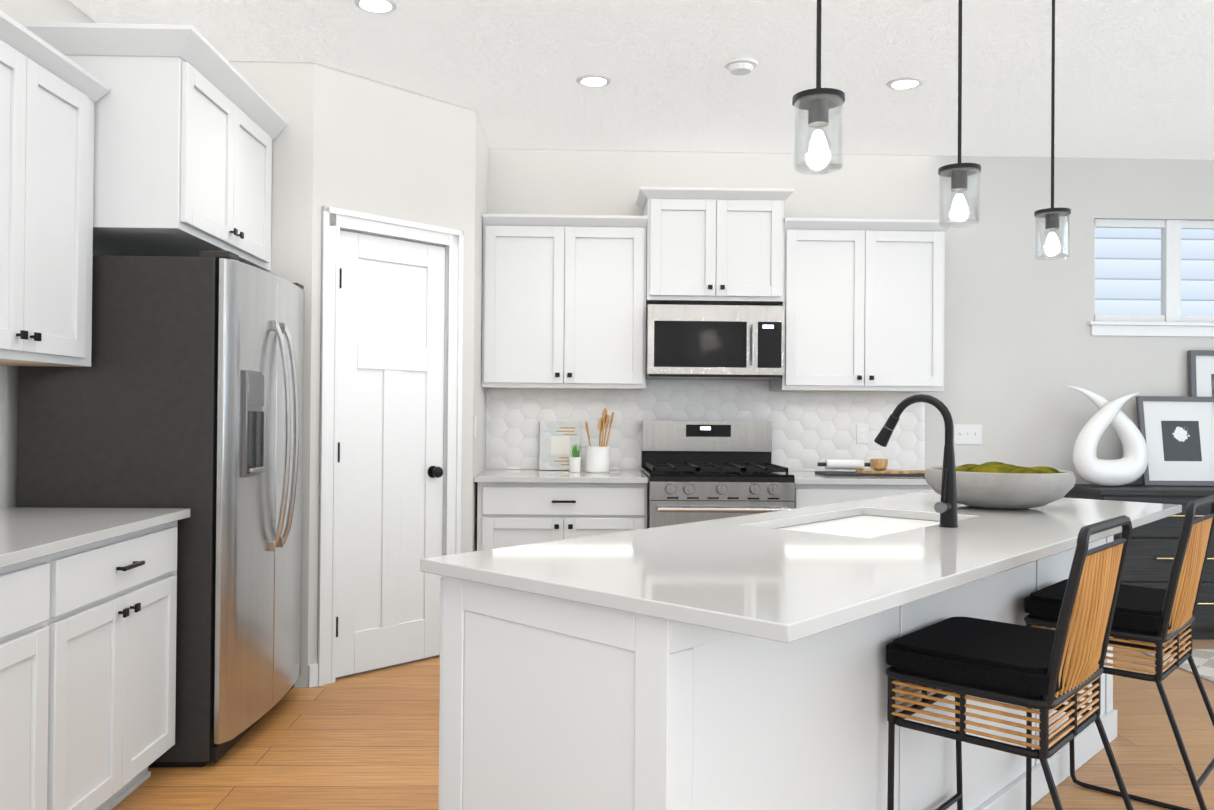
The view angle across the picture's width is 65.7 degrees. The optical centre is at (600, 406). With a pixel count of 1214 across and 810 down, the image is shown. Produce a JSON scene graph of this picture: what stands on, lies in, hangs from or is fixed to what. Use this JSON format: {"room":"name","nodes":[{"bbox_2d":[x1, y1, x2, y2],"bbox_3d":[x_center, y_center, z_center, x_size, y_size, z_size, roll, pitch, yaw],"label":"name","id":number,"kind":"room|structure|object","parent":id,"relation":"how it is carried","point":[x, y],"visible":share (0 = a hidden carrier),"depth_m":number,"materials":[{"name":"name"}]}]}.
{"room":"kitchen","nodes":[
{"label":"kitchen","id":0,"kind":"room"},
{"bbox_2d":[0,0,95,507],"bbox_3d":[-2.026,-0.171,1.318,0.100,2.780,8.550,0,0,-1],"label":"wall","id":1,"kind":"structure","parent":0,"point":[63,11],"depth_m":3.25,"materials":[{"name":"paint"}]},
{"bbox_2d":[0,366,3,506],"bbox_3d":[-1.991,0.093,2.009,0.008,0.476,2.334,0,0,-1],"label":"backsplash","id":2,"kind":"structure","parent":1,"relation":"attached to","point":[1,414],"depth_m":3.17,"materials":[{"name":"white tile"}]},
{"bbox_2d":[0,10,107,366],"bbox_3d":[-1.847,-0.615,2.751,0.317,0.952,0.865,0,0,-1],"label":"upper cabinet","id":3,"kind":"object","parent":1,"relation":"attached to","point":[50,95],"depth_m":2.88,"materials":[{"name":"white wood"}]},
{"bbox_2d":[18,22,286,270],"bbox_3d":[-1.704,-0.941,3.654,0.642,0.670,1.039,0,0,-1],"label":"upper cabinet","id":4,"kind":"object","parent":1,"relation":"attached to","point":[190,122],"visible":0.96,"depth_m":3.22,"materials":[{"name":"white wood"}]},
{"bbox_2d":[228,61,313,686],"bbox_3d":[-1.669,-0.147,4.223,0.760,2.780,0.100,0,0,-1],"label":"wall","id":5,"kind":"structure","parent":0,"point":[285,90],"depth_m":4.18,"materials":[{"name":"paint"}]},
{"bbox_2d":[308,63,475,664],"bbox_3d":[-1.007,-0.139,4.545,0.100,2.780,0.912,0,-1,44],"label":"wall","id":6,"kind":"structure","parent":0,"point":[383,149],"depth_m":4.47,"materials":[{"name":"paint"}]},
{"bbox_2d":[308,663,317,687],"bbox_3d":[2.134,1.230,4.919,6.899,0.100,1.339,0,0,-1],"label":"baseboard","id":7,"kind":"structure","parent":6,"relation":"attached to","point":[312,675],"depth_m":4.18,"materials":[{"name":"white wood"}]},
{"bbox_2d":[336,268,341,636],"bbox_3d":[-1.195,0.207,4.271,0.027,1.670,0.027,0,0,-1],"label":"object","id":8,"kind":"structure","parent":6,"relation":"attached to","point":[338,452],"depth_m":4.26,"materials":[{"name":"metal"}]},
{"bbox_2d":[336,230,444,677],"bbox_3d":[-1.003,0.217,4.512,0.461,2.043,0.444,0,0,-1],"label":"pantry door","id":9,"kind":"structure","parent":6,"relation":"in","point":[390,416],"depth_m":4.49,"materials":[{"name":"white wood"}]},
{"bbox_2d":[317,206,463,685],"bbox_3d":[-1.016,0.178,4.520,0.121,2.146,0.782,0,-1,44],"label":"door frame","id":10,"kind":"structure","parent":6,"relation":"attached to","point":[335,221],"depth_m":4.26,"materials":[{"name":"white wood"}]},
{"bbox_2d":[472,113,487,551],"bbox_3d":[-0.714,-0.132,5.232,0.100,2.780,0.790,0,0,-1],"label":"wall","id":11,"kind":"structure","parent":0,"point":[481,208],"depth_m":5.07,"materials":[{"name":"paint"}]},
{"bbox_2d":[474,415,476,437],"bbox_3d":[-0.654,0.104,4.917,0.007,0.115,0.070,0,0,-1],"label":"outlet","id":12,"kind":"object","parent":11,"relation":"attached to","point":[475,425],"visible":1,"depth_m":4.90,"materials":[{"name":"white plastic"}]},
{"bbox_2d":[69,0,1213,159],"bbox_3d":[1.864,-1.558,1.425,7.860,0.060,8.550,0,0,-1],"label":"ceiling","id":13,"kind":"structure","parent":0,"point":[1134,78],"depth_m":4.17,"materials":[{"name":"paint"}]},
{"bbox_2d":[353,0,396,13],"bbox_3d":[-0.857,-1.531,3.583,0.164,0.008,0.164,0,0,-1],"label":"recessed light","id":14,"kind":"object","parent":13,"relation":"in","point":[380,6],"visible":1,"depth_m":3.59,"materials":[{"name":"white plastic"}]},
{"bbox_2d":[576,74,610,87],"bbox_3d":[-0.031,-1.518,4.390,0.164,0.008,0.164,0,0,-1],"label":"recessed light","id":15,"kind":"object","parent":13,"relation":"in","point":[593,80],"visible":1,"depth_m":4.38,"materials":[{"name":"white plastic"}]},
{"bbox_2d":[724,57,757,75],"bbox_3d":[0.620,-1.498,4.157,0.148,0.040,0.148,0,0,-1],"label":"smoke detector","id":16,"kind":"object","parent":13,"relation":"attached to","point":[739,66],"visible":0.96,"depth_m":4.12,"materials":[{"name":"white plastic"}]},
{"bbox_2d":[792,0,844,174],"bbox_3d":[0.485,-1.029,2.081,0.114,1.009,0.114,0,0,-1],"label":"pendant light","id":17,"kind":"object","parent":13,"relation":"hanging from","point":[818,102],"visible":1,"depth_m":2.06,"materials":[{"name":"clear glass"}]},
{"bbox_2d":[886,77,922,89],"bbox_3d":[1.419,-1.506,4.390,0.164,0.008,0.164,0,0,-1],"label":"recessed light","id":18,"kind":"object","parent":13,"relation":"in","point":[904,83],"visible":1,"depth_m":4.38,"materials":[{"name":"white"}]},
{"bbox_2d":[938,0,980,227],"bbox_3d":[1.020,-1.021,2.668,0.114,1.009,0.114,0,0,-1],"label":"pendant light","id":19,"kind":"object","parent":13,"relation":"hanging from","point":[958,173],"visible":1,"depth_m":2.66,"materials":[{"name":"clear glass"}]},
{"bbox_2d":[1034,0,1070,259],"bbox_3d":[1.547,-1.012,3.216,0.114,1.009,0.114,0,0,-1],"label":"pendant light","id":20,"kind":"object","parent":13,"relation":"hanging from","point":[1051,215],"visible":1,"depth_m":3.21,"materials":[{"name":"clear glass"}]},
{"bbox_2d":[111,639,1213,809],"bbox_3d":[1.841,1.282,1.405,7.860,0.060,8.550,0,0,-1],"label":"floor","id":21,"kind":"structure","parent":0,"point":[367,740],"depth_m":3.37,"materials":[{"name":"brown wood"}]},
{"bbox_2d":[0,551,75,809],"bbox_3d":[-1.692,0.796,2.005,0.611,0.862,0.906,0,0,-1],"label":"base cabinet","id":22,"kind":"object","parent":21,"relation":"on","point":[38,599],"depth_m":2.33,"materials":[{"name":"white wood"}]},
{"bbox_2d":[76,519,180,809],"bbox_3d":[-1.711,0.801,2.744,0.611,0.862,0.865,0,0,-1],"label":"base cabinet","id":23,"kind":"object","parent":21,"relation":"on","point":[88,606],"depth_m":2.78,"materials":[{"name":"white wood"}]},
{"bbox_2d":[0,507,189,570],"bbox_3d":[-1.674,0.350,2.015,0.626,0.030,2.334,0,0,-1],"label":"countertop","id":24,"kind":"structure","parent":23,"relation":"on","point":[27,534],"depth_m":2.70,"materials":[{"name":"white stone"}]},
{"bbox_2d":[16,251,304,766],"bbox_3d":[-1.589,0.352,3.662,0.819,1.775,0.908,0,0,-1],"label":"fridge","id":25,"kind":"object","parent":21,"relation":"on","point":[185,389],"visible":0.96,"depth_m":3.22,"materials":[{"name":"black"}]},
{"bbox_2d":[474,469,647,550],"bbox_3d":[-0.214,0.816,5.208,0.907,0.893,0.643,0,0,-1],"label":"base cabinet","id":26,"kind":"object","parent":21,"relation":"on","point":[518,507],"visible":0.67,"depth_m":4.92,"materials":[{"name":"white painted wood"},{"name":"black metal"}]},
{"bbox_2d":[539,421,579,469],"bbox_3d":[-0.238,0.227,5.494,0.235,0.286,0.062,0,0,-1],"label":"cookbook","id":27,"kind":"object","parent":26,"relation":"on","point":[558,439],"visible":0.94,"depth_m":5.48,"materials":[{"name":"white paper"}]},
{"bbox_2d":[569,444,581,471],"bbox_3d":[-0.143,0.287,5.318,0.074,0.166,0.072,0,0,-1],"label":"herb pot","id":28,"kind":"object","parent":26,"relation":"on","point":[574,462],"visible":1,"depth_m":5.29,"materials":[{"name":"white ceramic"}]},
{"bbox_2d":[585,408,613,472],"bbox_3d":[-0.006,0.189,5.343,0.162,0.365,0.142,0,0,-1],"label":"utensil crock","id":29,"kind":"object","parent":26,"relation":"on","point":[597,459],"visible":1,"depth_m":5.30,"materials":[{"name":"white ceramic"}]},
{"bbox_2d":[641,420,794,527],"bbox_3d":[0.624,0.675,5.171,0.755,1.188,0.708,0,0,-1],"label":"range","id":30,"kind":"object","parent":21,"relation":"on","point":[695,471],"visible":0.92,"depth_m":4.93,"materials":[{"name":"silver metal"}]},
{"bbox_2d":[438,538,1116,809],"bbox_3d":[0.802,0.822,2.887,0.773,0.862,2.710,0,-1,42],"label":"kitchen island","id":31,"kind":"object","parent":21,"relation":"on","point":[735,663],"depth_m":2.00,"materials":[{"name":"white wood"}]},
{"bbox_2d":[420,490,1181,645],"bbox_3d":[0.914,0.377,2.880,0.960,0.030,2.880,0,-1,42],"label":"island countertop","id":32,"kind":"structure","parent":31,"relation":"on","point":[746,576],"depth_m":2.13,"materials":[{"name":"white stone"}]},
{"bbox_2d":[776,510,939,537],"bbox_3d":[0.844,0.500,2.996,0.452,0.238,0.832,0,-1,42],"label":"sink","id":33,"kind":"object","parent":32,"relation":"in","point":[865,522],"depth_m":3.16,"materials":[{"name":"white ceramic"}]},
{"bbox_2d":[874,394,957,527],"bbox_3d":[0.974,0.162,2.893,0.207,0.400,0.233,0,0,-1],"label":"faucet","id":34,"kind":"object","parent":32,"relation":"on","point":[945,507],"visible":1,"depth_m":2.83,"materials":[{"name":"black metal"}]},
{"bbox_2d":[925,462,1075,508],"bbox_3d":[1.468,0.290,3.472,0.514,0.161,0.514,0,0,-1],"label":"moss bowl","id":35,"kind":"object","parent":32,"relation":"on","point":[994,485],"visible":0.96,"depth_m":3.29,"materials":[{"name":"ceramic"}]},
{"bbox_2d":[788,471,932,508],"bbox_3d":[1.466,0.830,5.250,0.925,0.893,0.643,0,0,-1],"label":"base cabinet","id":36,"kind":"object","parent":21,"relation":"on","point":[813,489],"visible":0.02,"depth_m":4.96,"materials":[{"name":"white"}]},
{"bbox_2d":[815,459,925,476],"bbox_3d":[1.539,0.339,5.280,0.625,0.090,0.240,0,0,-1],"label":"serving board","id":37,"kind":"object","parent":36,"relation":"on","point":[878,466],"visible":0.85,"depth_m":5.25,"materials":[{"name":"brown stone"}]},
{"bbox_2d":[886,515,1133,809],"bbox_3d":[1.007,0.752,2.221,0.529,0.996,0.450,0,-1,42],"label":"stool","id":38,"kind":"object","parent":21,"relation":"on","point":[1045,673],"visible":0.98,"depth_m":2.13,"materials":[{"name":"black fabric"}]},
{"bbox_2d":[1024,495,1213,809],"bbox_3d":[1.609,0.761,2.822,0.529,0.996,0.450,0,-1,42],"label":"stool","id":39,"kind":"object","parent":21,"relation":"on","point":[1160,618],"visible":0.81,"depth_m":2.68,"materials":[{"name":"black metal"}]},
{"bbox_2d":[1064,484,1213,639],"bbox_3d":[3.645,0.880,5.391,1.820,0.830,0.465,0,0,-1],"label":"sideboard","id":40,"kind":"object","parent":21,"relation":"on","point":[1151,553],"visible":0.31,"depth_m":5.17,"materials":[{"name":"black wood"}]},
{"bbox_2d":[1068,386,1147,486],"bbox_3d":[2.924,0.170,5.396,0.492,0.575,0.121,1,0,-13],"label":"sculpture","id":41,"kind":"object","parent":40,"relation":"on","point":[1129,466],"visible":1,"depth_m":5.35,"materials":[{"name":"white ceramic"}]},
{"bbox_2d":[1136,396,1213,485],"bbox_3d":[3.408,0.202,5.517,0.490,0.523,0.099,0,0,-1],"label":"picture frame","id":42,"kind":"object","parent":40,"relation":"on","point":[1177,432],"visible":0.96,"depth_m":5.52,"materials":[{"name":"grey"}]},
{"bbox_2d":[1187,350,1213,396],"bbox_3d":[3.837,0.067,5.595,0.660,0.800,0.069,0,0,-1],"label":"picture frame","id":43,"kind":"object","parent":40,"relation":"on","point":[1200,373],"visible":0.42,"depth_m":5.60,"materials":[{"name":"grey"}]},
{"bbox_2d":[1139,649,1213,682],"bbox_3d":[4.089,1.280,3.532,2.460,0.010,2.890,0,0,-1],"label":"living room rug","id":44,"kind":"object","parent":21,"relation":"on","point":[1203,659],"visible":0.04,"depth_m":4.68,"materials":[{"name":"white fabric"}]},
{"bbox_2d":[486,149,1213,483],"bbox_3d":[2.451,-0.103,5.656,6.250,2.780,0.100,0,0,-1],"label":"wall","id":45,"kind":"structure","parent":0,"point":[1024,349],"depth_m":5.61,"materials":[{"name":"paint"}]},
{"bbox_2d":[481,214,646,389],"bbox_3d":[-0.204,-0.581,5.363,0.912,0.956,0.353,0,0,-1],"label":"upper cabinet","id":46,"kind":"object","parent":45,"relation":"attached to","point":[563,301],"visible":1,"depth_m":5.22,"materials":[{"name":"white wood"}]},
{"bbox_2d":[486,380,924,470],"bbox_3d":[0.627,0.111,5.555,2.599,0.534,0.008,0,0,-1],"label":"backsplash","id":47,"kind":"structure","parent":45,"relation":"attached to","point":[810,430],"depth_m":5.55,"materials":[{"name":"white tile"}]},
{"bbox_2d":[856,424,867,443],"bbox_3d":[1.551,0.161,5.570,0.070,0.115,0.008,0,0,-1],"label":"outlet","id":48,"kind":"object","parent":47,"relation":"attached to","point":[861,433],"visible":1,"depth_m":5.57,"materials":[{"name":"white plastic"}]},
{"bbox_2d":[636,187,793,306],"bbox_3d":[0.637,-0.898,5.374,0.852,0.620,0.378,0,0,-1],"label":"upper cabinet","id":49,"kind":"object","parent":45,"relation":"attached to","point":[713,246],"visible":1,"depth_m":5.22,"materials":[{"name":"white wood"}]},
{"bbox_2d":[645,304,784,379],"bbox_3d":[0.631,-0.359,5.337,0.754,0.394,0.442,0,0,-1],"label":"microwave","id":50,"kind":"object","parent":49,"relation":"attached to","point":[728,342],"visible":0.98,"depth_m":5.16,"materials":[{"name":"silver metal"}]},
{"bbox_2d":[771,218,955,391],"bbox_3d":[1.496,-0.566,5.406,0.960,0.956,0.353,0,0,-1],"label":"upper cabinet","id":51,"kind":"object","parent":45,"relation":"attached to","point":[863,302],"visible":0.96,"depth_m":5.26,"materials":[{"name":"white wood"}]},
{"bbox_2d":[954,424,981,443],"bbox_3d":[2.186,0.165,5.590,0.168,0.117,0.014,0,0,-1],"label":"switch plate","id":52,"kind":"object","parent":45,"relation":"attached to","point":[967,434],"visible":1,"depth_m":5.59,"materials":[{"name":"white plastic"}]},
{"bbox_2d":[1088,219,1213,336],"bbox_3d":[3.942,-0.768,5.671,2.060,0.705,0.105,0,0,-1],"label":"window","id":53,"kind":"structure","parent":45,"relation":"in","point":[1170,320],"depth_m":5.66,"materials":[{"name":"white"}]},
{"label":"outside","id":54,"kind":"structure","parent":0,"visible":0},
{"bbox_2d":[1095,228,1213,315],"bbox_3d":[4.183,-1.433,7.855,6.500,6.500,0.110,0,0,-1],"label":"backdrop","id":55,"kind":"structure","parent":54,"point":[1127,271],"depth_m":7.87,"materials":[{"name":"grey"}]}
]}

